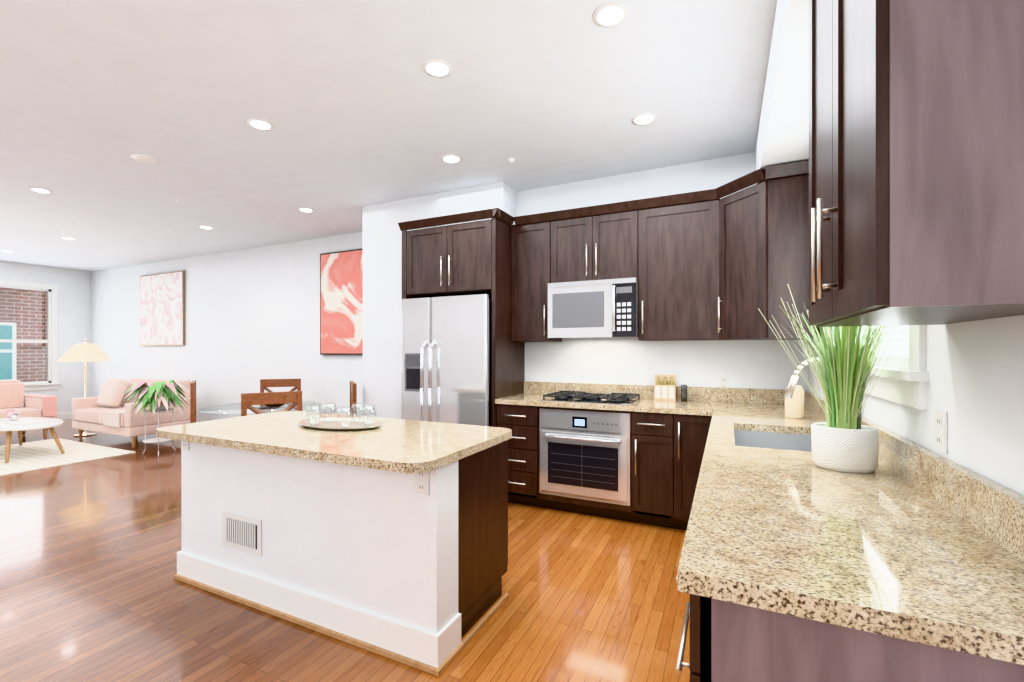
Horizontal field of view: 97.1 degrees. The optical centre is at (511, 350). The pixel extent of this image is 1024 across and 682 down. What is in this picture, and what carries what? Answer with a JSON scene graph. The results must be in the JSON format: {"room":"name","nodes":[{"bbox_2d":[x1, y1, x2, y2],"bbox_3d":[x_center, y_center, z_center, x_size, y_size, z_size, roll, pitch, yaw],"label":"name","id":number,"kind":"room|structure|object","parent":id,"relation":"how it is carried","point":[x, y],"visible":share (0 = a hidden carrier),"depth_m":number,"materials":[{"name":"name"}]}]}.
{"room":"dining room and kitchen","nodes":[
{"label":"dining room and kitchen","id":0,"kind":"room"},
{"bbox_2d":[0,261,90,412],"bbox_3d":[-10.193,-0.130,5.803,0.120,2.930,7.500,0,0,25],"label":"wall","id":1,"kind":"structure","parent":0,"point":[74,307],"depth_m":8.84,"materials":[{"name":"paint"}]},
{"bbox_2d":[0,280,59,390],"bbox_3d":[-9.201,-0.261,7.776,0.120,1.992,2.120,0,0,25],"label":"window","id":2,"kind":"structure","parent":1,"relation":"in","point":[51,342],"depth_m":8.45,"materials":[{"name":"white"}]},
{"bbox_2d":[55,412,71,419],"bbox_3d":[-10.138,1.270,5.760,0.015,0.130,7.470,0,0,25],"label":"baseboard","id":3,"kind":"structure","parent":1,"relation":"attached to","point":[63,416],"depth_m":8.78,"materials":[{"name":"white"}]},
{"bbox_2d":[91,232,362,421],"bbox_3d":[-4.896,-0.130,7.505,7.990,2.930,0.120,0,0,25],"label":"wall","id":4,"kind":"structure","parent":0,"point":[252,317],"depth_m":7.21,"materials":[{"name":"paint"}]},
{"bbox_2d":[140,270,184,345],"bbox_3d":[-6.221,-0.735,8.041,1.328,1.278,0.045,0,0,25],"label":"frame","id":5,"kind":"object","parent":4,"relation":"attached to","point":[162,308],"visible":1,"depth_m":7.99,"materials":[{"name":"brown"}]},
{"bbox_2d":[320,248,362,354],"bbox_3d":[-2.231,-0.652,6.146,1.000,1.416,0.045,0,0,25],"label":"painting","id":6,"kind":"object","parent":4,"relation":"attached to","point":[341,302],"visible":0.64,"depth_m":6.17,"materials":[{"name":"red"}]},
{"bbox_2d":[0,419,689,681],"bbox_3d":[-4.629,1.385,3.161,12.800,0.100,8.100,0,0,25],"label":"floor","id":7,"kind":"structure","parent":0,"point":[92,589],"depth_m":2.38,"materials":[{"name":"brown wood"}]},
{"bbox_2d":[0,380,53,438],"bbox_3d":[-7.787,0.894,6.044,0.920,0.878,2.200,0,0,25],"label":"sofa","id":8,"kind":"object","parent":7,"relation":"on","point":[12,394],"visible":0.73,"depth_m":6.79,"materials":[{"name":"fabric"}]},
{"bbox_2d":[24,394,56,418],"bbox_3d":[-7.316,0.863,6.969,0.878,0.345,0.155,0,0,25],"label":"blanket","id":9,"kind":"object","parent":8,"relation":"on","point":[49,406],"visible":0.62,"depth_m":6.79,"materials":[{"name":"pink fabric"}]},
{"bbox_2d":[0,438,135,475],"bbox_3d":[-6.433,1.329,5.247,2.150,0.011,2.520,0,0,25],"label":"rug","id":10,"kind":"object","parent":7,"relation":"on","point":[31,456],"visible":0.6,"depth_m":5.77,"materials":[{"name":"beige carpet"}]},
{"bbox_2d":[0,417,64,462],"bbox_3d":[-6.368,1.118,5.792,1.500,0.396,0.780,0,0,25],"label":"oval coffee table","id":11,"kind":"object","parent":10,"relation":"on","point":[50,425],"visible":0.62,"depth_m":5.64,"materials":[{"name":"white wood"}]},
{"bbox_2d":[0,409,48,425],"bbox_3d":[-6.469,0.841,5.840,1.151,0.157,0.309,0,0,20],"label":"decor","id":12,"kind":"object","parent":11,"relation":"on","point":[13,415],"visible":1,"depth_m":5.81,"materials":[{"name":"silver metal"}]},
{"bbox_2d":[57,338,111,436],"bbox_3d":[-6.748,0.564,7.157,0.636,1.538,0.636,0,0,25],"label":"floor lamp","id":13,"kind":"object","parent":7,"relation":"on","point":[84,352],"visible":1,"depth_m":7.04,"materials":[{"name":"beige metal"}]},
{"bbox_2d":[72,378,196,447],"bbox_3d":[-5.687,0.894,6.807,1.620,0.878,0.880,0,0,25],"label":"loveseat","id":14,"kind":"object","parent":7,"relation":"on","point":[87,413],"visible":0.62,"depth_m":6.54,"materials":[{"name":"fabric"}]},
{"bbox_2d":[97,378,128,406],"bbox_3d":[-6.072,0.633,6.881,0.440,0.414,0.246,0,0,25],"label":"pillow","id":15,"kind":"object","parent":14,"relation":"on","point":[112,392],"visible":1,"depth_m":6.80,"materials":[{"name":"pink fabric"}]},
{"bbox_2d":[103,410,123,426],"bbox_3d":[-5.394,0.940,6.446,0.400,0.190,0.522,0,0,25],"label":"throw blanket","id":16,"kind":"object","parent":14,"relation":"on","point":[111,418],"visible":0.68,"depth_m":6.21,"materials":[{"name":"pink fabric"}]},
{"bbox_2d":[124,380,188,456],"bbox_3d":[-4.556,0.862,5.851,0.752,0.948,0.783,0,0,25],"label":"potted plant","id":17,"kind":"object","parent":7,"relation":"on","point":[157,397],"visible":0.94,"depth_m":5.72,"materials":[{"name":"green plant"}]},
{"bbox_2d":[190,381,195,422],"bbox_3d":[-3.479,0.844,5.304,0.460,0.978,0.460,0,0,-33],"label":"dining chair","id":18,"kind":"object","parent":7,"relation":"on","point":[193,402],"visible":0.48,"depth_m":5.00,"materials":[{"name":"brown wood"}]},
{"bbox_2d":[200,403,240,414],"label":"dining table","id":19,"kind":"object","parent":7,"relation":"on","point":[234,403],"depth_m":4.54,"materials":[{"name":"clear glass"}]},
{"bbox_2d":[241,391,301,415],"bbox_3d":[-2.161,0.844,4.046,0.460,0.978,0.460,0,0,-32],"label":"dining chair","id":20,"kind":"object","parent":7,"relation":"on","point":[294,398],"visible":0.15,"depth_m":3.85,"materials":[{"name":"brown wood"}]},
{"bbox_2d":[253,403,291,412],"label":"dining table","id":21,"kind":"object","parent":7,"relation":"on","point":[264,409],"depth_m":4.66,"materials":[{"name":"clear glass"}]},
{"bbox_2d":[265,403,285,406],"bbox_3d":[-2.491,0.544,4.748,0.340,0.075,0.340,0,0,25],"label":"bowl","id":22,"kind":"object","parent":21,"relation":"on","point":[272,405],"visible":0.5,"depth_m":4.67,"materials":[{"name":"brown"}]},
{"bbox_2d":[260,379,300,411],"bbox_3d":[-2.841,0.844,5.488,0.460,0.978,0.460,0,0,-18],"label":"dining chair","id":23,"kind":"object","parent":7,"relation":"on","point":[266,383],"visible":0.23,"depth_m":5.68,"materials":[{"name":"brown wood"}]},
{"bbox_2d":[174,440,508,676],"bbox_3d":[-0.969,0.907,2.608,1.858,0.851,0.794,0,0,25],"label":"kitchen island","id":24,"kind":"object","parent":7,"relation":"on","point":[391,565],"visible":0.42,"depth_m":2.17,"materials":[{"name":"paint"}]},
{"bbox_2d":[181,441,188,449],"bbox_3d":[-1.911,0.521,2.646,0.072,0.116,0.008,0,0,25],"label":"outlet","id":25,"kind":"object","parent":24,"relation":"attached to","point":[184,445],"visible":0.48,"depth_m":2.64,"materials":[{"name":"white plastic"}]},
{"bbox_2d":[222,511,261,555],"bbox_3d":[-1.452,0.978,2.427,0.319,0.187,0.009,0,0,25],"label":"air vent","id":26,"kind":"object","parent":24,"relation":"attached to","point":[241,532],"visible":1,"depth_m":2.42,"materials":[{"name":"white plastic"}]},
{"bbox_2d":[156,411,511,472],"bbox_3d":[-1.006,0.460,2.547,1.872,0.040,0.900,0,0,25],"label":"island countertop","id":27,"kind":"structure","parent":24,"relation":"on","point":[401,445],"depth_m":2.27,"materials":[{"name":"stone"}]},
{"bbox_2d":[298,417,382,430],"bbox_3d":[-1.009,0.429,2.655,0.570,0.019,0.342,0,0,25],"label":"tray","id":28,"kind":"object","parent":27,"relation":"on","point":[324,424],"visible":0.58,"depth_m":2.66,"materials":[{"name":"silver ceramic"}]},
{"bbox_2d":[306,405,321,424],"bbox_3d":[-1.154,0.377,2.637,0.088,0.112,0.088,0,0,25],"label":"wine glass","id":29,"kind":"object","parent":28,"relation":"on","point":[314,414],"visible":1,"depth_m":2.64,"materials":[{"name":"clear glass"}]},
{"bbox_2d":[322,403,336,421],"bbox_3d":[-1.108,0.377,2.746,0.088,0.112,0.088,0,0,25],"label":"wine glass","id":30,"kind":"object","parent":28,"relation":"on","point":[329,411],"visible":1,"depth_m":2.75,"materials":[{"name":"clear glass"}]},
{"bbox_2d":[337,407,352,427],"bbox_3d":[-0.942,0.377,2.553,0.088,0.112,0.088,0,0,25],"label":"wine glass","id":31,"kind":"object","parent":28,"relation":"on","point":[347,423],"visible":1,"depth_m":2.56,"materials":[{"name":"clear glass"}]},
{"bbox_2d":[350,403,364,421],"bbox_3d":[-0.935,0.377,2.746,0.088,0.112,0.088,0,0,25],"label":"wine glass","id":32,"kind":"object","parent":28,"relation":"on","point":[358,412],"visible":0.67,"depth_m":2.75,"materials":[{"name":"clear glass"}]},
{"bbox_2d":[361,405,375,424],"bbox_3d":[-0.836,0.377,2.637,0.088,0.112,0.088,0,0,25],"label":"wine glass","id":33,"kind":"object","parent":28,"relation":"on","point":[369,414],"visible":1,"depth_m":2.65,"materials":[{"name":"clear glass"}]},
{"bbox_2d":[415,471,428,495],"bbox_3d":[-0.383,0.551,1.920,0.072,0.116,0.008,0,0,25],"label":"outlet","id":34,"kind":"object","parent":24,"relation":"attached to","point":[422,483],"visible":0.88,"depth_m":1.92,"materials":[{"name":"white plastic"}]},
{"bbox_2d":[350,381,356,415],"bbox_3d":[-1.984,0.844,5.016,0.460,0.978,0.460,0,0,-24],"label":"dining chair","id":35,"kind":"object","parent":7,"relation":"on","point":[353,392],"visible":0.25,"depth_m":4.90,"materials":[{"name":"brown wood"}]},
{"bbox_2d":[402,294,491,426],"bbox_3d":[-0.504,0.423,4.336,0.913,1.816,0.779,0,0,25],"label":"refrigerator","id":36,"kind":"object","parent":7,"relation":"on","point":[446,359],"visible":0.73,"depth_m":4.02,"materials":[{"name":"silver metal"}]},
{"bbox_2d":[398,208,524,426],"bbox_3d":[-0.458,0.057,4.396,1.076,2.553,0.683,0,0,25],"label":"cabinet surround","id":37,"kind":"object","parent":7,"relation":"on","point":[468,258],"visible":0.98,"depth_m":4.11,"materials":[{"name":"brown wood"}]},
{"bbox_2d":[497,404,540,506],"bbox_3d":[0.175,0.896,4.127,0.393,0.872,0.625,0,0,25],"label":"base cabinet","id":38,"kind":"object","parent":7,"relation":"on","point":[523,420],"depth_m":3.83,"materials":[{"name":"brown wood"}]},
{"bbox_2d":[541,406,628,520],"bbox_3d":[0.708,0.896,3.874,0.839,0.872,0.625,0,0,25],"label":"base cabinet","id":39,"kind":"object","parent":7,"relation":"on","point":[594,508],"depth_m":3.65,"materials":[{"name":"brown wood"}]},
{"bbox_2d":[539,408,629,505],"bbox_3d":[0.663,0.832,3.822,0.745,0.706,0.606,0,0,25],"label":"built-in oven","id":40,"kind":"object","parent":39,"relation":"in","point":[584,454],"visible":0.98,"depth_m":3.58,"materials":[{"name":"silver metal"}]},
{"bbox_2d":[629,411,660,525],"bbox_3d":[1.196,0.896,3.643,0.366,0.872,0.625,0,0,25],"label":"base cabinet","id":41,"kind":"object","parent":7,"relation":"on","point":[645,427],"depth_m":3.40,"materials":[{"name":"brown wood"}]},
{"bbox_2d":[661,413,704,529],"bbox_3d":[1.419,0.896,3.517,0.360,0.872,0.661,0,0,25],"label":"base cabinet","id":42,"kind":"object","parent":7,"relation":"on","point":[682,435],"depth_m":3.29,"materials":[{"name":"brown wood"}]},
{"bbox_2d":[495,381,714,414],"bbox_3d":[0.763,0.381,3.837,1.711,0.155,0.644,0,0,25],"label":"countertop","id":43,"kind":"structure","parent":42,"relation":"on","point":[533,393],"depth_m":3.81,"materials":[{"name":"beige stone"}]},
{"bbox_2d":[541,391,641,404],"bbox_3d":[0.684,0.395,3.865,0.755,0.044,0.530,0,0,25],"label":"gas cooktop","id":44,"kind":"object","parent":43,"relation":"in","point":[597,398],"visible":1,"depth_m":3.77,"materials":[{"name":"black metal"}]},
{"bbox_2d":[654,374,675,400],"bbox_3d":[1.292,0.310,3.821,0.170,0.214,0.060,0,0,25],"label":"box","id":45,"kind":"object","parent":43,"relation":"on","point":[665,387],"visible":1,"depth_m":3.81,"materials":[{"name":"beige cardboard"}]},
{"bbox_2d":[681,385,686,400],"bbox_3d":[1.424,0.349,3.745,0.054,0.136,0.054,0,0,25],"label":"pepper grinder","id":46,"kind":"object","parent":43,"relation":"on","point":[683,392],"visible":1,"depth_m":3.73,"materials":[{"name":"grey metal"}]},
{"bbox_2d":[705,416,711,445],"bbox_3d":[1.602,0.896,2.853,0.671,0.872,0.490,0,0,25],"label":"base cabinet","id":47,"kind":"object","parent":7,"relation":"on","point":[707,418],"depth_m":3.21,"materials":[{"name":"brown wood"}]},
{"bbox_2d":[681,594,1023,681],"bbox_3d":[0.806,0.896,1.123,0.625,0.872,0.820,0,0,25],"label":"base cabinet","id":48,"kind":"object","parent":7,"relation":"on","point":[731,642],"depth_m":0.81,"materials":[{"name":"brown wood"}]},
{"bbox_2d":[678,387,1023,664],"bbox_3d":[1.293,0.381,2.171,0.644,0.155,3.201,0,0,25],"label":"countertop","id":49,"kind":"structure","parent":48,"relation":"on","point":[907,539],"depth_m":0.99,"materials":[{"name":"beige stone"}]},
{"bbox_2d":[734,430,811,451],"bbox_3d":[1.313,0.553,2.222,0.424,0.188,0.724,0,0,25],"label":"sink basin","id":50,"kind":"object","parent":49,"relation":"in","point":[785,441],"visible":0.02,"depth_m":2.54,"materials":[{"name":"silver metal"}]},
{"bbox_2d":[785,385,803,418],"bbox_3d":[1.762,0.317,2.823,0.104,0.200,0.104,0,0,25],"label":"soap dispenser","id":51,"kind":"object","parent":49,"relation":"on","point":[794,407],"visible":0.77,"depth_m":2.78,"materials":[{"name":"beige ceramic"}]},
{"bbox_2d":[783,357,819,398],"bbox_3d":[1.436,0.224,2.135,0.269,0.386,0.106,0,0,25],"label":"gooseneck faucet","id":52,"kind":"object","parent":49,"relation":"on","point":[790,387],"visible":0.23,"depth_m":2.18,"materials":[{"name":"silver metal"}]},
{"bbox_2d":[758,285,906,472],"bbox_3d":[1.125,0.075,1.633,0.416,0.684,0.469,0,0,25],"label":"potted plant","id":53,"kind":"object","parent":49,"relation":"on","point":[844,439],"visible":0.85,"depth_m":1.57,"materials":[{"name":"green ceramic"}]},
{"bbox_2d":[0,0,775,271],"bbox_3d":[-4.629,-1.645,3.161,12.800,0.100,8.100,0,0,25],"label":"ceiling","id":54,"kind":"structure","parent":0,"point":[355,105],"depth_m":2.97,"materials":[{"name":"paint"}]},
{"bbox_2d":[29,187,52,193],"bbox_3d":[-4.681,-1.592,4.497,0.162,0.006,0.162,0,0,-20],"label":"recessed light","id":55,"kind":"object","parent":54,"relation":"in","point":[40,190],"depth_m":4.49,"materials":[{"name":"white plastic"}]},
{"bbox_2d":[60,237,76,239],"bbox_3d":[-6.288,-1.592,6.416,0.162,0.006,0.162,0,0,-20],"label":"recessed light","id":56,"kind":"object","parent":54,"relation":"in","point":[68,238],"depth_m":6.41,"materials":[{"name":"white plastic"}]},
{"bbox_2d":[130,154,160,163],"bbox_3d":[-2.988,-1.580,3.694,0.193,0.030,0.195,0,0,25],"label":"recessed light","id":57,"kind":"object","parent":54,"relation":"in","point":[145,158],"depth_m":3.74,"materials":[{"name":"white plastic"}]},
{"bbox_2d":[198,226,213,228],"bbox_3d":[-3.952,-1.592,5.844,0.162,0.006,0.162,0,0,16],"label":"recessed light","id":58,"kind":"object","parent":54,"relation":"in","point":[203,227],"depth_m":5.84,"materials":[{"name":"white plastic"}]},
{"bbox_2d":[247,118,273,130],"bbox_3d":[-1.771,-1.592,3.186,0.162,0.006,0.162,0,0,16],"label":"recessed light","id":59,"kind":"object","parent":54,"relation":"in","point":[259,124],"depth_m":3.18,"materials":[{"name":"white plastic"}]},
{"bbox_2d":[298,208,313,211],"bbox_3d":[-2.331,-1.592,5.119,0.162,0.006,0.162,0,0,-20],"label":"recessed light","id":60,"kind":"object","parent":54,"relation":"in","point":[300,209],"depth_m":5.12,"materials":[{"name":"white plastic"}]},
{"bbox_2d":[423,59,451,77],"bbox_3d":[-0.421,-1.592,2.555,0.162,0.006,0.162,0,0,16],"label":"recessed light","id":61,"kind":"object","parent":54,"relation":"in","point":[436,68],"depth_m":2.55,"materials":[{"name":"white plastic"}]},
{"bbox_2d":[442,155,460,163],"bbox_3d":[-0.503,-1.592,3.760,0.162,0.006,0.162,0,0,16],"label":"recessed light","id":62,"kind":"object","parent":54,"relation":"in","point":[452,159],"depth_m":3.76,"materials":[{"name":"white plastic"}]},
{"bbox_2d":[508,158,514,163],"bbox_3d":[-0.002,-1.580,3.728,0.063,0.030,0.096,0,0,25],"label":"recessed light","id":63,"kind":"object","parent":54,"relation":"in","point":[511,160],"depth_m":3.75,"materials":[{"name":"white plastic"}]},
{"bbox_2d":[593,2,627,27],"bbox_3d":[0.468,-1.592,2.148,0.162,0.006,0.162,0,0,-20],"label":"recessed light","id":64,"kind":"object","parent":54,"relation":"in","point":[610,14],"depth_m":2.14,"materials":[{"name":"white plastic"}]},
{"bbox_2d":[632,113,655,125],"bbox_3d":[0.907,-1.592,3.111,0.162,0.006,0.162,0,0,16],"label":"recessed light","id":65,"kind":"object","parent":54,"relation":"in","point":[641,119],"depth_m":3.11,"materials":[{"name":"white plastic"}]},
{"bbox_2d":[363,182,515,418],"bbox_3d":[-0.699,-0.130,5.003,1.740,2.930,0.800,0,0,25],"label":"wall","id":66,"kind":"structure","parent":0,"point":[382,312],"depth_m":4.85,"materials":[{"name":"paint"}]},
{"bbox_2d":[516,152,807,389],"bbox_3d":[1.240,-0.130,4.038,2.590,2.930,0.120,0,0,25],"label":"wall","id":67,"kind":"structure","parent":0,"point":[762,364],"depth_m":3.97,"materials":[{"name":"paint"}]},
{"bbox_2d":[511,216,561,341],"bbox_3d":[0.263,-0.625,4.252,0.452,1.082,0.324,0,0,25],"label":"upper cabinet","id":68,"kind":"object","parent":67,"relation":"attached to","point":[534,243],"depth_m":4.12,"materials":[{"name":"brown wood"}]},
{"bbox_2d":[559,208,626,282],"bbox_3d":[0.756,-0.880,4.018,0.764,0.572,0.324,0,0,25],"label":"upper cabinet","id":69,"kind":"object","parent":67,"relation":"attached to","point":[592,245],"depth_m":3.86,"materials":[{"name":"brown wood"}]},
{"bbox_2d":[548,277,637,338],"bbox_3d":[0.731,-0.351,3.962,0.757,0.478,0.446,0,0,25],"label":"over-the-range microwave","id":70,"kind":"object","parent":69,"relation":"attached to","point":[600,309],"visible":0.98,"depth_m":3.79,"materials":[{"name":"silver metal"}]},
{"bbox_2d":[627,196,715,340],"bbox_3d":[1.361,-0.625,3.708,0.716,1.082,0.364,0,0,25],"label":"upper cabinet","id":71,"kind":"object","parent":67,"relation":"attached to","point":[667,239],"depth_m":3.61,"materials":[{"name":"brown wood"}]},
{"bbox_2d":[719,376,728,387],"bbox_3d":[1.746,0.268,3.727,0.072,0.116,0.008,0,0,25],"label":"outlet","id":72,"kind":"object","parent":67,"relation":"attached to","point":[723,381],"visible":0.83,"depth_m":3.72,"materials":[{"name":"white plastic"}]},
{"bbox_2d":[707,160,821,339],"bbox_3d":[1.833,-0.652,3.345,0.677,1.136,0.616,0,0,25],"label":"upper cabinet","id":73,"kind":"object","parent":67,"relation":"attached to","point":[707,265],"depth_m":3.10,"materials":[{"name":"brown wood"}]},
{"bbox_2d":[755,0,808,184],"bbox_3d":[0.612,-1.415,0.396,0.360,0.360,7.000,0,0,25],"label":"wall","id":74,"kind":"structure","parent":0,"point":[783,133],"depth_m":2.24,"materials":[{"name":"paint"}]},
{"bbox_2d":[808,315,1023,495],"bbox_3d":[0.829,-0.130,0.293,0.120,2.930,7.000,0,0,25],"label":"wall","id":75,"kind":"structure","parent":0,"point":[975,384],"depth_m":1.14,"materials":[{"name":"paint"}]},
{"bbox_2d":[829,325,928,409],"bbox_3d":[1.603,-0.460,2.040,0.120,1.290,1.440,0,0,25],"label":"kitchen window","id":76,"kind":"structure","parent":75,"relation":"in","point":[902,385],"depth_m":1.55,"materials":[{"name":"white"}]},
{"bbox_2d":[809,0,1023,326],"bbox_3d":[0.916,-0.653,1.048,0.363,1.156,0.720,0,0,25],"label":"upper cabinet","id":77,"kind":"object","parent":75,"relation":"attached to","point":[916,162],"visible":1,"depth_m":0.77,"materials":[{"name":"brown wood"}]},
{"bbox_2d":[934,409,947,452],"bbox_3d":[1.240,0.231,1.310,0.008,0.116,0.072,0,0,25],"label":"electrical outlet plate","id":78,"kind":"object","parent":75,"relation":"attached to","point":[940,430],"visible":0.98,"depth_m":1.30,"materials":[{"name":"white plastic"}]},
{"label":"outside","id":79,"kind":"structure","parent":0,"visible":0},
{"bbox_2d":[0,288,46,381],"bbox_3d":[-11.463,-0.165,6.683,0.030,6.000,12.000,0,0,25],"label":"brick building","id":80,"kind":"structure","parent":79,"point":[20,334],"depth_m":9.41,"materials":[{"name":"red brick"}]},
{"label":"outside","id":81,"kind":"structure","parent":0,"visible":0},
{"bbox_2d":[861,325,908,356],"bbox_3d":[2.134,-0.265,1.887,0.010,3.200,5.000,0,0,25],"label":"window","id":82,"kind":"structure","parent":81,"point":[893,337],"depth_m":3.31,"materials":[{"name":"clear glass"}]}
]}

